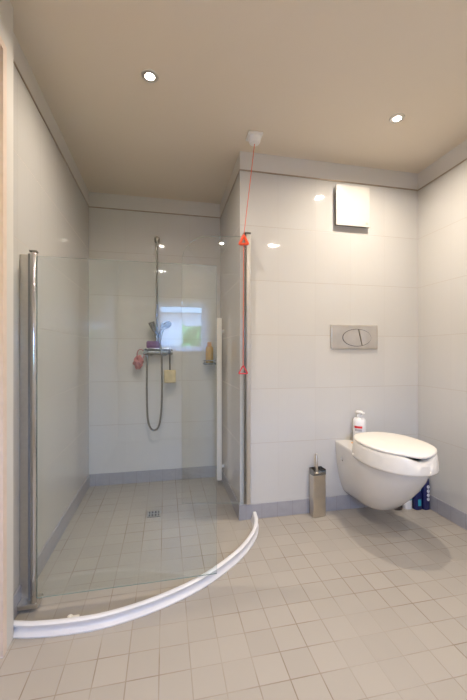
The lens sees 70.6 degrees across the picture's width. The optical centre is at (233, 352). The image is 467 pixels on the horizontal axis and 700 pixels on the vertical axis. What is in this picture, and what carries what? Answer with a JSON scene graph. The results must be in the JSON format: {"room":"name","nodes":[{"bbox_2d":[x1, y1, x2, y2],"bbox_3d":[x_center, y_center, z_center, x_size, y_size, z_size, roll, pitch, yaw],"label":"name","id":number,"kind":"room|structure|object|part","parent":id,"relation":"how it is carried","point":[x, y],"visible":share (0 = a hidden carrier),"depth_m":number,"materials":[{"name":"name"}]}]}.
{"room":"bathroom","nodes":[
{"label":"bathroom","id":0,"kind":"room"},
{"bbox_2d":[0,0,12,648],"bbox_3d":[-0.650,-0.115,-0.084,0.161,2.430,2.740,0,0,-12],"label":"wall","id":1,"kind":"structure","parent":0,"point":[6,8],"depth_m":1.25,"materials":[{"name":"grey paint"}]},
{"bbox_2d":[0,36,6,657],"bbox_3d":[-0.784,-0.013,0.763,0.121,2.226,0.913,0,0,-12],"label":"door","id":2,"kind":"structure","parent":1,"relation":"in","point":[3,50],"depth_m":1.19,"materials":[{"name":"paint"}]},
{"bbox_2d":[13,32,88,594],"bbox_3d":[-1.112,-0.115,2.040,0.120,2.430,1.607,0,0,-12],"label":"wall","id":3,"kind":"structure","parent":0,"point":[51,212],"depth_m":1.79,"materials":[{"name":"tile"}]},
{"bbox_2d":[13,59,88,205],"bbox_3d":[-1.039,-1.205,1.994,0.004,0.010,1.487,0,0,-12],"label":"trim","id":4,"kind":"structure","parent":3,"relation":"attached to","point":[13,59],"depth_m":1.71,"materials":[{"name":"metal"}]},
{"bbox_2d":[13,474,89,619],"bbox_3d":[-1.038,1.050,1.994,0.007,0.100,1.487,0,0,-12],"label":"baseboard","id":5,"kind":"structure","parent":3,"relation":"attached to","point":[44,555],"depth_m":1.87,"materials":[{"name":"tile"}]},
{"bbox_2d":[17,250,216,610],"bbox_3d":[-0.502,0.323,1.497,0.852,1.514,0.073,0,0,-12],"label":"screen","id":6,"kind":"object","parent":3,"relation":"attached to","point":[30,599],"visible":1,"depth_m":1.41,"materials":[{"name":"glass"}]},
{"bbox_2d":[89,192,219,473],"bbox_3d":[-0.667,-0.115,2.892,1.097,2.430,0.120,0,0,-12],"label":"wall","id":7,"kind":"structure","parent":0,"point":[122,294],"depth_m":2.82,"materials":[{"name":"tile"}]},
{"bbox_2d":[90,465,215,486],"bbox_3d":[-0.654,1.050,2.830,1.097,0.100,0.007,0,0,-12],"label":"baseboard","id":8,"kind":"structure","parent":7,"relation":"attached to","point":[102,479],"depth_m":2.82,"materials":[{"name":"tile"}]},
{"bbox_2d":[148,236,159,340],"bbox_3d":[-0.664,-0.511,2.766,0.099,0.927,0.127,0,0,-12],"label":"shower rail","id":9,"kind":"object","parent":7,"relation":"attached to","point":[153,327],"visible":0.92,"depth_m":2.76,"materials":[{"name":"silver metal"}]},
{"bbox_3d":[-0.671,-0.213,2.728,0.070,0.104,0.056,0,0,-12],"label":"lever","id":10,"kind":"part","parent":9,"relation":"part of","materials":[{"name":"silver metal"}]},
{"bbox_3d":[-0.643,-0.505,2.772,0.020,0.915,0.020,0,0,-12],"label":"rail","id":11,"kind":"part","parent":9,"relation":"part of","materials":[{"name":"silver metal"}]},
{"bbox_2d":[146,321,171,430],"bbox_3d":[-0.611,0.195,2.725,0.225,0.916,0.095,0,0,30],"label":"shower","id":12,"kind":"object","parent":9,"relation":"attached to","point":[166,324],"visible":1,"depth_m":2.73,"materials":[{"name":"silver metal"}]},
{"bbox_3d":[-0.579,-0.160,2.705,0.073,0.153,0.040,0,0,22],"label":"handle","id":13,"kind":"part","parent":12,"relation":"part of","materials":[{"name":"silver metal"}]},
{"bbox_2d":[89,206,219,217],"bbox_3d":[-0.655,-1.205,2.831,1.097,0.010,0.004,0,0,-12],"label":"trim","id":14,"kind":"structure","parent":7,"relation":"attached to","point":[89,206],"depth_m":2.82,"materials":[{"name":"metal"}]},
{"bbox_2d":[143,348,172,355],"bbox_3d":[-0.636,-0.009,2.782,0.242,0.061,0.106,0,0,-12],"label":"shower mixer","id":15,"kind":"object","parent":7,"relation":"attached to","point":[151,351],"visible":0.96,"depth_m":2.75,"materials":[{"name":"silver metal"}]},
{"bbox_2d":[133,349,143,369],"bbox_3d":[-0.783,0.052,2.724,0.095,0.175,0.071,0,0,-12],"label":"sponge","id":16,"kind":"object","parent":15,"relation":"hanging from","point":[138,361],"visible":1,"depth_m":2.71,"materials":[{"name":"pink plastic"}]},
{"bbox_2d":[146,341,159,347],"bbox_3d":[-0.659,-0.070,2.735,0.120,0.060,0.043,0,0,-12],"label":"sponge","id":17,"kind":"object","parent":15,"relation":"on","point":[149,344],"visible":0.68,"depth_m":2.71,"materials":[{"name":"purple plastic"}]},
{"bbox_2d":[164,348,175,382],"bbox_3d":[-0.537,0.102,2.791,0.098,0.296,0.072,0,0,-12],"label":"pad","id":18,"kind":"object","parent":15,"relation":"hanging from","point":[169,375],"visible":0.95,"depth_m":2.76,"materials":[{"name":"yellow fabric"}]},
{"bbox_3d":[-0.538,0.050,2.791,0.013,0.192,0.072,0,0,-12],"label":"cord","id":19,"kind":"part","parent":18,"relation":"part of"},
{"bbox_2d":[203,360,215,364],"bbox_3d":[-0.185,0.081,2.876,0.158,0.039,0.106,0,0,-12],"label":"corner shelf","id":20,"kind":"object","parent":7,"relation":"attached to","point":[204,363],"visible":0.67,"depth_m":2.82,"materials":[{"name":"silver metal"}]},
{"bbox_2d":[206,342,212,362],"bbox_3d":[-0.209,-0.005,2.869,0.068,0.182,0.068,0,0,-12],"label":"shampoo bottle","id":21,"kind":"object","parent":20,"relation":"on","point":[209,349],"visible":1,"depth_m":2.84,"materials":[{"name":"orange plastic"}]},
{"bbox_2d":[0,477,466,699],"bbox_3d":[0.425,1.150,0.960,2.691,0.100,4.347,0,0,-12],"label":"floor","id":22,"kind":"structure","parent":0,"point":[365,603],"depth_m":1.43,"materials":[{"name":"tile"}]},
{"bbox_2d":[67,614,79,617],"bbox_3d":[-0.666,1.092,1.368,0.048,0.015,0.026,0,0,-12],"label":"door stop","id":23,"kind":"object","parent":22,"relation":"on","point":[69,615],"visible":0.59,"depth_m":1.37,"materials":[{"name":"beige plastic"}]},
{"bbox_2d":[13,511,258,638],"bbox_3d":[-0.282,1.074,1.629,1.387,0.051,0.320,0,0,-41],"label":"shower curb","id":24,"kind":"object","parent":22,"relation":"on","point":[98,621],"visible":0.98,"depth_m":1.36,"materials":[{"name":"white plastic"}]},
{"bbox_2d":[147,510,159,517],"bbox_3d":[-0.542,1.097,2.253,0.084,0.004,0.084,0,0,-12],"label":"floor drain","id":25,"kind":"object","parent":22,"relation":"on","point":[156,513],"visible":1,"depth_m":2.25,"materials":[{"name":"metal"}]},
{"bbox_2d":[309,453,325,517],"bbox_3d":[0.570,0.890,2.234,0.094,0.418,0.054,0,0,-18],"label":"toilet brush","id":26,"kind":"object","parent":22,"relation":"on","point":[317,473],"visible":1,"depth_m":2.21,"materials":[{"name":"metal"}]},
{"bbox_3d":[0.562,0.748,2.232,0.038,0.133,0.038,0,0,-12],"label":"handle","id":27,"kind":"part","parent":26,"relation":"part of","materials":[{"name":"metal"}]},
{"bbox_2d":[402,499,411,508],"bbox_3d":[1.232,1.014,2.344,0.062,0.172,0.050,0,0,-12],"label":"bottle","id":28,"kind":"object","parent":22,"relation":"on","point":[408,505],"visible":0.24,"depth_m":2.32,"materials":[{"name":"white plastic"}]},
{"bbox_2d":[412,490,421,509],"bbox_3d":[1.297,0.951,2.332,0.058,0.296,0.052,0,0,-12],"label":"bottle","id":29,"kind":"object","parent":22,"relation":"on","point":[417,499],"visible":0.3,"depth_m":2.31,"materials":[{"name":"blue plastic"}]},
{"bbox_2d":[421,479,429,509],"bbox_3d":[1.355,0.961,2.334,0.054,0.278,0.055,0,0,-12],"label":"bottle","id":30,"kind":"object","parent":22,"relation":"on","point":[425,491],"visible":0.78,"depth_m":2.31,"materials":[{"name":"blue plastic"}]},
{"bbox_2d":[10,0,466,203],"bbox_3d":[0.425,-1.380,0.960,2.691,0.100,4.347,0,0,-12],"label":"ceiling","id":31,"kind":"structure","parent":0,"point":[321,80],"depth_m":1.61,"materials":[{"name":"beige paint"}]},
{"bbox_2d":[141,69,158,82],"bbox_3d":[-0.401,-1.326,1.585,0.082,0.010,0.082,0,0,-12],"label":"recessed light","id":32,"kind":"object","parent":31,"relation":"in","point":[149,75],"visible":1,"depth_m":1.58,"materials":[{"name":"glass"}]},
{"bbox_2d":[238,130,262,373],"bbox_3d":[0.105,-0.597,2.043,0.124,1.465,0.149,0,0,-12],"label":"cord","id":33,"kind":"object","parent":31,"relation":"hanging from","point":[253,137],"visible":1,"depth_m":2.05,"materials":[{"name":"red fabric"}]},
{"bbox_3d":[0.061,0.106,2.095,0.062,0.059,0.008,0,0,0],"label":"pull handle","id":34,"kind":"part","parent":33,"relation":"part of","materials":[{"name":"red plastic"}]},
{"bbox_3d":[0.065,-0.719,2.097,0.068,0.072,0.018,0,0,0],"label":"pull handle","id":35,"kind":"part","parent":33,"relation":"part of","materials":[{"name":"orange plastic"}]},
{"bbox_3d":[0.097,-0.602,2.061,0.011,1.353,0.109,0,0,-41],"label":"cord","id":36,"kind":"part","parent":33,"relation":"part of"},
{"bbox_2d":[389,113,404,122],"bbox_3d":[0.926,-1.326,1.868,0.082,0.010,0.082,0,0,-12],"label":"recessed light","id":37,"kind":"object","parent":31,"relation":"in","point":[398,117],"visible":1,"depth_m":1.86,"materials":[{"name":"glass"}]},
{"bbox_2d":[220,151,417,504],"bbox_3d":[0.672,-0.115,2.767,1.474,2.430,0.909,0,0,-12],"label":"wall","id":38,"kind":"structure","parent":0,"point":[310,274],"depth_m":2.29,"materials":[{"name":"tile"}]},
{"bbox_2d":[182,232,250,503],"bbox_3d":[-0.112,0.101,2.151,0.450,1.773,0.043,0,0,-3],"label":"screen","id":39,"kind":"object","parent":38,"relation":"attached to","point":[247,234],"visible":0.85,"depth_m":2.15,"materials":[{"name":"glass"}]},
{"bbox_3d":[-0.135,0.110,2.159,0.405,1.744,0.006,0,0,0],"label":"glass pane","id":40,"kind":"part","parent":39,"relation":"part of","materials":[{"name":"teal"}]},
{"bbox_2d":[216,318,223,480],"bbox_3d":[-0.109,0.382,2.743,0.062,1.344,0.038,0,0,-12],"label":"grab rail","id":41,"kind":"object","parent":38,"relation":"attached to","point":[219,331],"visible":1,"depth_m":2.73,"materials":[{"name":"beige plastic"}]},
{"bbox_2d":[220,170,239,217],"bbox_3d":[-0.039,-1.205,2.556,0.004,0.010,0.793,0,0,-12],"label":"trim","id":42,"kind":"structure","parent":38,"relation":"attached to","point":[239,170],"depth_m":2.47,"materials":[{"name":"metal"}]},
{"bbox_2d":[221,470,239,520],"bbox_3d":[-0.040,1.050,2.554,0.007,0.100,0.796,0,0,-12],"label":"baseboard","id":43,"kind":"structure","parent":38,"relation":"attached to","point":[232,497],"depth_m":2.41,"materials":[{"name":"tile"}]},
{"bbox_2d":[240,495,366,520],"bbox_3d":[0.706,1.050,2.306,1.354,0.100,0.007,0,0,-12],"label":"baseboard","id":44,"kind":"structure","parent":38,"relation":"attached to","point":[341,502],"depth_m":2.24,"materials":[{"name":"tile"}]},
{"bbox_2d":[239,169,417,190],"bbox_3d":[0.704,-1.205,2.307,1.358,0.010,0.004,0,0,-12],"label":"trim","id":45,"kind":"structure","parent":38,"relation":"attached to","point":[239,169],"depth_m":2.29,"materials":[{"name":"metal"}]},
{"bbox_2d":[335,184,369,227],"bbox_3d":[0.832,-1.024,2.316,0.255,0.277,0.038,0,0,-12],"label":"air vent","id":46,"kind":"object","parent":38,"relation":"in","point":[352,203],"visible":1,"depth_m":2.30,"materials":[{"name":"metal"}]},
{"bbox_2d":[331,325,377,348],"bbox_3d":[0.856,-0.113,2.331,0.362,0.168,0.019,0,0,-12],"label":"flush plate","id":47,"kind":"object","parent":38,"relation":"attached to","point":[342,336],"visible":1,"depth_m":2.32,"materials":[{"name":"metal"}]},
{"bbox_2d":[335,440,428,510],"bbox_3d":[0.929,0.797,2.045,0.356,0.382,0.607,0,0,-12],"label":"toilet","id":48,"kind":"object","parent":38,"relation":"attached to","point":[374,488],"visible":0.71,"depth_m":1.94,"materials":[{"name":"white ceramic"}]},
{"bbox_2d":[353,410,365,439],"bbox_3d":[0.872,0.506,2.282,0.086,0.211,0.091,0,0,-12],"label":"soap bottle","id":49,"kind":"object","parent":48,"relation":"on","point":[359,423],"visible":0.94,"depth_m":2.25,"materials":[{"name":"white plastic"}]},
{"bbox_2d":[352,432,438,476],"bbox_3d":[0.946,0.579,1.962,0.397,0.126,0.524,0,0,-12],"label":"seat","id":50,"kind":"object","parent":48,"relation":"on","point":[383,451],"visible":1,"depth_m":1.80,"materials":[{"name":"beige plastic"}]},
{"bbox_3d":[0.946,0.534,1.963,0.385,0.036,0.500,0,0,-12],"label":"lid","id":51,"kind":"part","parent":50,"relation":"part of","materials":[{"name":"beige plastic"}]},
{"bbox_2d":[418,139,466,513],"bbox_3d":[1.776,-0.115,0.776,0.120,2.430,3.438,0,0,-12],"label":"wall","id":52,"kind":"structure","parent":0,"point":[442,204],"depth_m":2.21,"materials":[{"name":"tile"}]},
{"bbox_2d":[418,158,466,190],"bbox_3d":[1.703,-1.205,0.822,0.004,0.010,3.318,0,0,-12],"label":"trim","id":53,"kind":"structure","parent":52,"relation":"attached to","point":[466,158],"depth_m":2.22,"materials":[{"name":"metal"}]},
{"bbox_2d":[430,495,466,529],"bbox_3d":[1.702,1.050,0.822,0.007,0.100,3.318,0,0,-12],"label":"baseboard","id":54,"kind":"structure","parent":52,"relation":"attached to","point":[449,512],"depth_m":2.17,"materials":[{"name":"tile"}]}
]}

